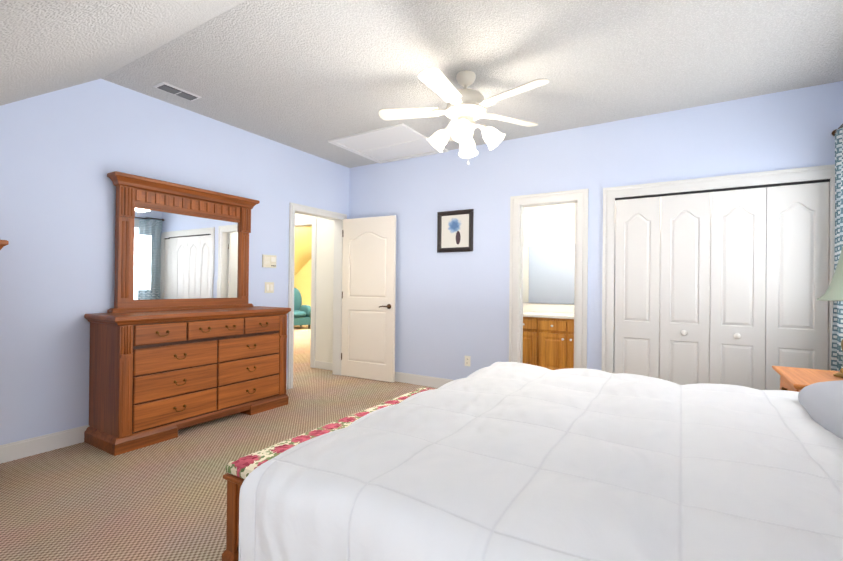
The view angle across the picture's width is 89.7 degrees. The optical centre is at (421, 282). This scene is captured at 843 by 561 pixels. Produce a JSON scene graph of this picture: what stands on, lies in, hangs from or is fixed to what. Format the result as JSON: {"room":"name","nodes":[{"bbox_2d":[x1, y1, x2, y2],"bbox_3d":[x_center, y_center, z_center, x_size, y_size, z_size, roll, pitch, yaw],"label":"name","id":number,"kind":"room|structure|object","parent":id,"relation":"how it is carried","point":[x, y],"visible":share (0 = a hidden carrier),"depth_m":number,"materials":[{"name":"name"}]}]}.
{"room":"bedroom","nodes":[
{"label":"bedroom","id":0,"kind":"room"},
{"bbox_2d":[0,0,245,105],"bbox_3d":[-0.984,-0.778,1.000,5.100,1.800,2.270,0,0,32],"label":"ceiling","id":1,"kind":"structure","parent":0,"point":[47,46],"depth_m":1.93,"materials":[{"name":"white paint"}]},
{"bbox_2d":[0,79,349,444],"bbox_3d":[-2.336,-0.187,3.565,0.120,2.750,5.240,0,0,32],"label":"wall","id":2,"kind":"structure","parent":0,"point":[64,152],"depth_m":3.15,"materials":[{"name":"blue paint"}]},
{"bbox_2d":[0,379,286,463],"bbox_3d":[-2.553,1.125,3.101,0.014,0.117,3.945,0,0,32],"label":"baseboard","id":3,"kind":"structure","parent":2,"relation":"attached to","point":[12,451],"depth_m":2.94,"materials":[{"name":"white wood"}]},
{"bbox_2d":[262,255,275,267],"bbox_3d":[-1.639,-0.234,4.563,0.024,0.135,0.170,0,0,32],"label":"thermostat","id":4,"kind":"object","parent":2,"relation":"attached to","point":[268,261],"visible":1,"depth_m":4.55,"materials":[{"name":"beige plastic"}]},
{"bbox_2d":[265,282,273,292],"bbox_3d":[-1.643,0.049,4.574,0.010,0.116,0.116,0,0,32],"label":"switch plate","id":5,"kind":"object","parent":2,"relation":"attached to","point":[269,287],"visible":1,"depth_m":4.57,"materials":[{"name":"beige plastic"}]},
{"bbox_2d":[287,202,346,388],"bbox_3d":[-1.315,0.148,5.234,0.164,2.113,0.946,0,0,32],"label":"trim","id":6,"kind":"structure","parent":2,"relation":"attached to","point":[336,217],"depth_m":5.42,"materials":[{"name":"white wood"}]},
{"bbox_2d":[341,215,395,381],"bbox_3d":[-0.669,0.189,5.359,0.803,2.030,0.154,0,0,32],"label":"entry door","id":7,"kind":"structure","parent":2,"relation":"in","point":[368,295],"depth_m":5.32,"materials":[{"name":"white wood"}]},
{"bbox_2d":[0,325,437,560],"bbox_3d":[-1.872,1.252,6.157,11.980,0.100,10.170,0,0,32],"label":"floor","id":8,"kind":"structure","parent":0,"point":[160,501],"depth_m":2.50,"materials":[{"name":"carpet"}]},
{"bbox_2d":[0,240,8,249],"bbox_3d":[-2.837,0.464,2.083,0.545,1.425,1.040,0,0,32],"label":"armoire","id":9,"kind":"object","parent":8,"relation":"on","point":[3,243],"visible":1,"depth_m":2.37,"materials":[{"name":"brown wood"}]},
{"bbox_2d":[84,171,290,455],"bbox_3d":[-1.894,0.178,3.672,0.507,2.030,1.532,0,0,32],"label":"dresser","id":10,"kind":"object","parent":8,"relation":"on","point":[184,333],"visible":1,"depth_m":3.47,"materials":[{"name":"brown wood"}]},
{"bbox_2d":[294,288,310,328],"bbox_3d":[-3.381,0.666,11.236,0.905,1.079,0.933,0,0,32],"label":"armchair","id":11,"kind":"object","parent":8,"relation":"on","point":[302,314],"visible":0.4,"depth_m":11.19,"materials":[{"name":"teal fabric"}]},
{"bbox_2d":[222,387,432,560],"bbox_3d":[-0.259,0.973,2.338,0.364,0.464,1.584,0,0,32],"label":"bench","id":12,"kind":"object","parent":8,"relation":"on","point":[239,470],"visible":0.21,"depth_m":1.76,"materials":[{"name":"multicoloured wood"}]},
{"bbox_2d":[226,387,432,478],"bbox_3d":[-0.257,0.772,2.339,0.352,0.062,1.572,0,0,32],"label":"cushion","id":13,"kind":"object","parent":12,"relation":"on","point":[240,468],"depth_m":1.94,"materials":[{"name":"fabric"}]},
{"bbox_2d":[239,362,842,560],"bbox_3d":[0.914,0.557,1.627,2.212,1.315,2.134,0,0,32],"label":"comforter","id":14,"kind":"object","parent":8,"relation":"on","point":[506,461],"visible":1,"depth_m":1.22,"materials":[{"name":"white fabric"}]},
{"bbox_2d":[772,366,842,391],"bbox_3d":[2.337,0.883,2.330,0.556,0.702,0.620,0,0,32],"label":"nightstand","id":15,"kind":"object","parent":8,"relation":"on","point":[795,379],"visible":0.21,"depth_m":2.43,"materials":[{"name":"brown wood"}]},
{"bbox_2d":[817,246,842,377],"bbox_3d":[2.446,0.123,2.329,0.398,0.818,0.398,0,0,32],"label":"lamp","id":16,"kind":"object","parent":15,"relation":"on","point":[834,291],"visible":1,"depth_m":2.36,"materials":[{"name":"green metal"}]},
{"bbox_2d":[294,258,311,305],"bbox_3d":[-1.479,-0.147,11.829,6.900,2.750,0.115,0,0,32],"label":"wall","id":17,"kind":"structure","parent":0,"point":[302,280],"depth_m":13.04,"materials":[{"name":"yellow paint"}]},
{"bbox_2d":[294,226,311,275],"bbox_3d":[-3.238,-0.827,8.876,6.980,1.650,7.000,0,0,32],"label":"ceiling","id":18,"kind":"structure","parent":0,"point":[303,246],"depth_m":12.14,"materials":[{"name":"yellow paint"}]},
{"bbox_2d":[295,213,333,362],"bbox_3d":[-1.654,-0.170,6.208,1.480,2.750,0.120,0,0,32],"label":"wall","id":19,"kind":"structure","parent":0,"point":[324,291],"depth_m":5.95,"materials":[{"name":"white paint"}]},
{"bbox_2d":[295,218,332,369],"bbox_3d":[-1.663,0.140,6.198,1.479,2.130,0.142,0,0,32],"label":"trim","id":20,"kind":"structure","parent":19,"relation":"attached to","point":[313,362],"depth_m":6.04,"materials":[{"name":"white wood"}]},
{"bbox_2d":[101,0,842,167],"bbox_3d":[0.395,-1.585,3.236,5.100,0.100,2.970,0,0,32],"label":"ceiling","id":21,"kind":"structure","parent":0,"point":[312,77],"depth_m":2.92,"materials":[{"name":"white paint"}]},
{"bbox_2d":[153,82,201,100],"bbox_3d":[-1.984,-1.552,3.451,0.150,0.013,0.310,0,0,32],"label":"ceiling vent","id":22,"kind":"object","parent":21,"relation":"in","point":[174,90],"visible":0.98,"depth_m":3.42,"materials":[{"name":"silver metal"}]},
{"bbox_2d":[328,123,447,163],"bbox_3d":[-0.354,-1.528,4.732,0.980,0.018,0.940,0,0,32],"label":"attic hatch","id":23,"kind":"object","parent":21,"relation":"in","point":[398,142],"depth_m":4.67,"materials":[{"name":"white paint"}]},
{"bbox_2d":[379,66,548,164],"bbox_3d":[0.313,-1.199,3.085,1.262,0.675,1.232,0,0,32],"label":"ceiling fan","id":24,"kind":"object","parent":21,"relation":"hanging from","point":[464,109],"visible":1,"depth_m":3.05,"materials":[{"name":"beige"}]},
{"bbox_2d":[523,203,574,305],"bbox_3d":[1.824,-0.135,5.881,1.750,2.750,0.100,0,0,32],"label":"wall","id":25,"kind":"structure","parent":0,"point":[549,225],"depth_m":5.85,"materials":[{"name":"white paint"}]},
{"bbox_2d":[523,244,574,303],"bbox_3d":[1.806,-0.118,5.824,1.380,0.805,0.014,0,0,32],"label":"bathroom mirror","id":26,"kind":"object","parent":25,"relation":"attached to","point":[548,273],"visible":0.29,"depth_m":5.84,"materials":[{"name":"clear glass"}]},
{"bbox_2d":[349,81,842,379],"bbox_3d":[1.125,-0.148,4.445,4.860,2.750,0.120,0,0,32],"label":"wall","id":27,"kind":"structure","parent":0,"point":[451,310],"depth_m":4.50,"materials":[{"name":"blue paint"}]},
{"bbox_2d":[395,372,452,387],"bbox_3d":[-0.045,1.159,5.071,2.230,0.117,0.014,0,0,32],"label":"baseboard","id":28,"kind":"structure","parent":27,"relation":"attached to","point":[415,379],"depth_m":5.04,"materials":[{"name":"white wood"}]},
{"bbox_2d":[437,209,473,252],"bbox_3d":[0.378,-0.589,4.819,0.450,0.470,0.030,0,0,32],"label":"picture","id":29,"kind":"object","parent":27,"relation":"attached to","point":[455,231],"visible":1,"depth_m":4.82,"materials":[{"name":"black"}]},
{"bbox_2d":[465,356,469,365],"bbox_3d":[0.514,0.872,4.734,0.070,0.114,0.007,0,0,32],"label":"electrical outlet","id":30,"kind":"object","parent":27,"relation":"attached to","point":[467,360],"visible":1,"depth_m":4.73,"materials":[{"name":"white plastic"}]},
{"bbox_2d":[509,189,588,368],"bbox_3d":[1.295,0.160,4.325,0.776,2.138,0.142,0,0,32],"label":"trim","id":31,"kind":"structure","parent":27,"relation":"attached to","point":[579,197],"depth_m":4.33,"materials":[{"name":"white wood"}]},
{"bbox_2d":[574,203,576,367],"bbox_3d":[1.711,0.215,4.461,0.117,2.020,0.574,0,0,32],"label":"bathroom door","id":32,"kind":"structure","parent":27,"relation":"in","point":[575,283],"depth_m":4.24,"materials":[{"name":"white wood"}]},
{"bbox_2d":[601,164,834,372],"bbox_3d":[2.458,0.174,3.611,1.686,2.128,0.142,0,0,32],"label":"trim","id":33,"kind":"structure","parent":27,"relation":"attached to","point":[786,177],"depth_m":3.66,"materials":[{"name":"white wood"}]},
{"bbox_2d":[614,182,828,389],"bbox_3d":[2.436,0.228,3.576,1.474,1.995,0.068,0,0,32],"label":"closet doors","id":34,"kind":"structure","parent":27,"relation":"in","point":[749,288],"depth_m":3.53,"materials":[{"name":"white wood"}]},
{"bbox_2d":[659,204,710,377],"bbox_3d":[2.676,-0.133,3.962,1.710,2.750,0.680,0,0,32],"label":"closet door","id":35,"kind":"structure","parent":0,"point":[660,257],"depth_m":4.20,"materials":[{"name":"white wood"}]},
{"bbox_3d":[1.465,1.284,5.219,1.650,0.100,1.580,0,0,32],"label":"floor","id":36,"kind":"structure","parent":0,"visible":0},
{"bbox_2d":[522,304,573,369],"bbox_3d":[1.599,0.753,5.579,1.455,0.968,0.600,0,0,32],"label":"bathroom vanity","id":37,"kind":"object","parent":36,"relation":"on","point":[548,336],"visible":0.31,"depth_m":5.30,"materials":[{"name":"brown wood"}]},
{"bbox_3d":[1.909,-0.153,0.961,0.120,2.750,5.240,0,0,32],"label":"wall","id":38,"kind":"structure","parent":0,"visible":0},
{"bbox_2d":[831,124,842,370],"bbox_3d":[2.653,0.025,2.421,0.126,2.342,1.718,0,0,32],"label":"curtain","id":39,"kind":"object","parent":38,"relation":"hanging from","point":[837,351],"visible":0.62,"depth_m":3.03,"materials":[{"name":"blue fabric"}]}
]}

